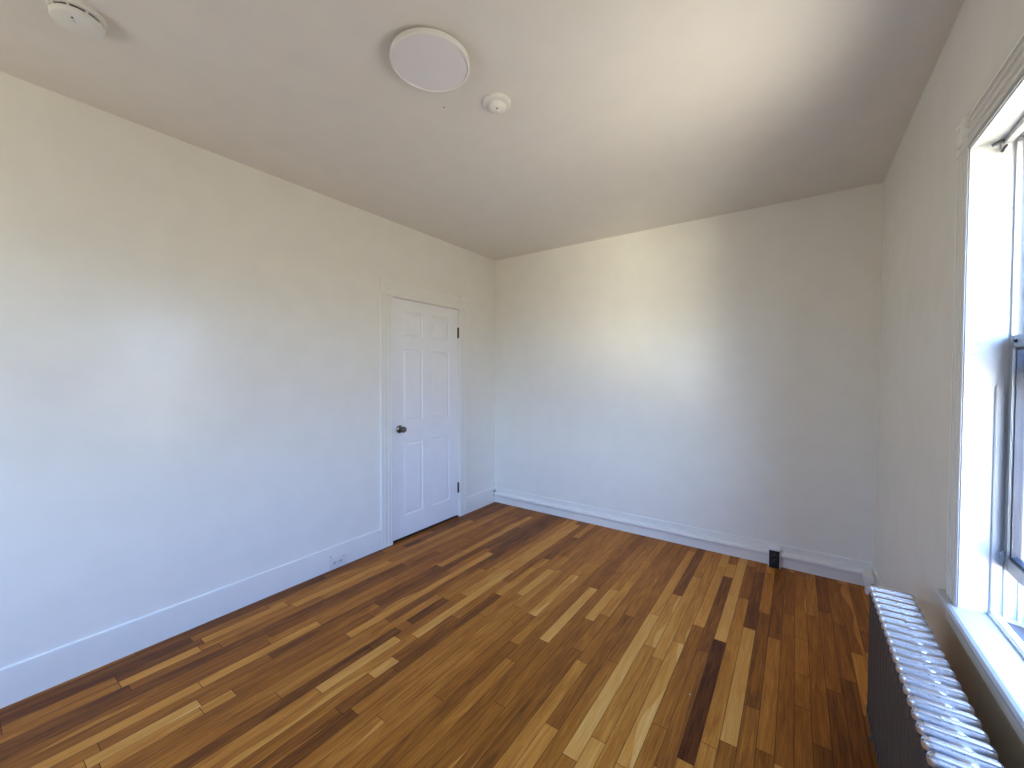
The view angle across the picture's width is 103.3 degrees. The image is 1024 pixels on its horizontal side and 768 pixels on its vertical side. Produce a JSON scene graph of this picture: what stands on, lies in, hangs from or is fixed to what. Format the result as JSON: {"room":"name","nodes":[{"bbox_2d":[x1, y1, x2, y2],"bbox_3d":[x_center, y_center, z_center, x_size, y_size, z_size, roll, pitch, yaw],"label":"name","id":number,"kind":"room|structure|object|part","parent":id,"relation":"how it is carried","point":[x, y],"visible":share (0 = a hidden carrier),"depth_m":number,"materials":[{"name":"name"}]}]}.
{"room":"empty bedroom","nodes":[
{"label":"empty bedroom","id":0,"kind":"room"},
{"bbox_2d":[0,71,494,668],"bbox_3d":[-1.908,0.051,2.236,0.240,2.723,5.650,1,2,35],"label":"wall","id":1,"kind":"structure","parent":0,"point":[190,334],"depth_m":2.16,"materials":[{"name":"paint"}]},
{"bbox_2d":[0,487,494,708],"bbox_3d":[-1.742,1.270,2.285,0.011,0.164,5.400,1,2,35],"label":"baseboard","id":2,"kind":"structure","parent":1,"relation":"attached to","point":[21,680],"depth_m":2.14,"materials":[{"name":"paint"}]},
{"bbox_2d":[329,553,345,569],"bbox_3d":[-1.267,1.289,2.945,0.009,0.078,0.128,1,2,35],"label":"wall outlet","id":3,"kind":"object","parent":1,"relation":"attached to","point":[339,560],"visible":1,"depth_m":2.94,"materials":[{"name":"white plastic"}]},
{"bbox_2d":[379,278,466,548],"bbox_3d":[-0.799,0.236,3.690,0.222,2.176,1.031,1,2,35],"label":"door","id":4,"kind":"structure","parent":1,"relation":"in","point":[423,333],"depth_m":3.62,"materials":[{"name":"paint"}]},
{"bbox_3d":[-1.019,0.303,3.287,0.016,2.057,0.114,1,2,35],"label":"casing","id":5,"kind":"part","parent":4,"relation":"part of","materials":[{"name":"paint"}]},
{"bbox_3d":[-0.919,0.381,3.390,0.070,0.066,0.066,1,2,35],"label":"knob","id":6,"kind":"part","parent":4,"relation":"part of","materials":[{"name":"silver metal"}]},
{"bbox_3d":[-0.749,-0.783,3.643,0.018,0.116,0.816,1,2,35],"label":"casing","id":7,"kind":"part","parent":4,"relation":"part of","materials":[{"name":"paint"}]},
{"bbox_3d":[-0.489,0.287,4.041,0.016,2.057,0.099,1,2,35],"label":"casing","id":8,"kind":"part","parent":4,"relation":"part of","materials":[{"name":"paint"}]},
{"bbox_2d":[0,502,877,767],"bbox_3d":[-0.487,1.404,1.407,3.298,0.060,5.440,1,2,35],"label":"floor","id":9,"kind":"structure","parent":0,"point":[495,634],"depth_m":1.93,"materials":[{"name":"brown wood"}]},
{"bbox_2d":[866,585,1004,767],"bbox_3d":[1.117,1.083,1.090,0.126,0.603,1.128,1,2,35],"label":"radiator","id":10,"kind":"object","parent":9,"relation":"on","point":[919,715],"visible":1,"depth_m":1.12,"materials":[{"name":"silver metal"}]},
{"bbox_2d":[0,0,963,260],"bbox_3d":[-0.441,-1.363,1.324,3.648,0.150,5.890,1,2,35],"label":"ceiling","id":11,"kind":"structure","parent":0,"point":[623,117],"depth_m":1.83,"materials":[{"name":"paint"}]},
{"bbox_2d":[46,0,106,39],"bbox_3d":[-1.512,-1.268,1.410,0.144,0.048,0.144,1,2,35],"label":"smoke detector","id":12,"kind":"object","parent":11,"relation":"attached to","point":[75,16],"visible":1,"depth_m":1.39,"materials":[{"name":"white plastic"}]},
{"bbox_2d":[390,27,469,92],"bbox_3d":[-0.321,-1.274,1.598,0.310,0.038,0.310,1,2,35],"label":"recessed light","id":13,"kind":"object","parent":11,"relation":"in","point":[431,60],"visible":1,"depth_m":1.57,"materials":[{"name":"white plastic"}]},
{"bbox_2d":[483,93,510,113],"bbox_3d":[-0.070,-1.275,1.869,0.132,0.047,0.132,1,2,35],"label":"detector","id":14,"kind":"object","parent":11,"relation":"attached to","point":[495,103],"visible":1,"depth_m":1.84,"materials":[{"name":"white plastic"}]},
{"bbox_2d":[495,182,882,562],"bbox_3d":[1.179,0.026,3.667,3.648,2.723,0.240,1,2,35],"label":"wall","id":15,"kind":"structure","parent":0,"point":[720,373],"depth_m":3.24,"materials":[{"name":"paint"}]},
{"bbox_2d":[493,487,874,585],"bbox_3d":[1.104,1.248,3.591,3.168,0.164,0.011,1,2,35],"label":"baseboard","id":16,"kind":"structure","parent":15,"relation":"attached to","point":[826,572],"depth_m":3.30,"materials":[{"name":"paint"}]},
{"bbox_2d":[768,545,780,568],"bbox_3d":[1.926,1.270,2.972,0.074,0.149,0.058,1,2,35],"label":"outlet box","id":17,"kind":"object","parent":15,"relation":"attached to","point":[774,552],"visible":1,"depth_m":2.95,"materials":[{"name":"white plastic"}]},
{"bbox_2d":[781,552,874,594],"bbox_3d":[2.143,1.290,2.778,0.503,0.120,0.128,1,2,35],"label":"baseboard","id":18,"kind":"structure","parent":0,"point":[867,574],"depth_m":2.77,"materials":[{"name":"paint"}]},
{"bbox_2d":[875,0,1023,767],"bbox_3d":[0.865,0.100,0.290,0.200,2.723,5.650,1,2,35],"label":"wall","id":19,"kind":"structure","parent":0,"point":[920,182],"depth_m":1.66,"materials":[{"name":"paint"}]},
{"bbox_2d":[872,564,884,587],"bbox_3d":[0.841,1.316,0.471,0.011,0.164,5.399,1,2,35],"label":"baseboard","id":20,"kind":"structure","parent":19,"relation":"attached to","point":[878,582],"depth_m":2.55,"materials":[{"name":"paint"}]},
{"bbox_2d":[934,33,1023,744],"bbox_3d":[1.280,-0.016,0.882,0.263,1.661,1.116,1,2,35],"label":"window","id":21,"kind":"structure","parent":19,"relation":"in","point":[985,575],"depth_m":1.25,"materials":[{"name":"paint"}]},
{"bbox_3d":[1.469,-0.015,1.332,0.014,1.470,0.093,1,2,35],"label":"casing","id":22,"kind":"part","parent":21,"relation":"part of","materials":[{"name":"paint"}]},
{"bbox_3d":[1.197,-0.790,0.925,0.015,0.096,0.860,1,2,35],"label":"casing","id":23,"kind":"part","parent":21,"relation":"part of","materials":[{"name":"paint"}]},
{"bbox_2d":[991,139,1011,151],"bbox_3d":[1.486,-0.722,1.227,0.051,0.040,0.019,0,1,0],"label":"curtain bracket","id":24,"kind":"object","parent":21,"relation":"attached to","point":[1006,146],"visible":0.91,"depth_m":1.23,"materials":[{"name":"white metal"}]},
{"bbox_3d":[1.502,-0.727,1.230,0.020,0.030,0.004,1,2,35],"label":"mounting plate","id":25,"kind":"part","parent":24,"relation":"part of","materials":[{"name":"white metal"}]},
{"bbox_3d":[1.282,0.218,0.886,0.032,0.713,0.834,1,2,35],"label":"sash","id":26,"kind":"part","parent":21,"relation":"part of","materials":[{"name":"wood"}]},
{"bbox_3d":[1.292,0.771,0.890,0.230,0.067,0.860,1,2,35],"label":"sill","id":27,"kind":"part","parent":21,"relation":"part of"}
]}

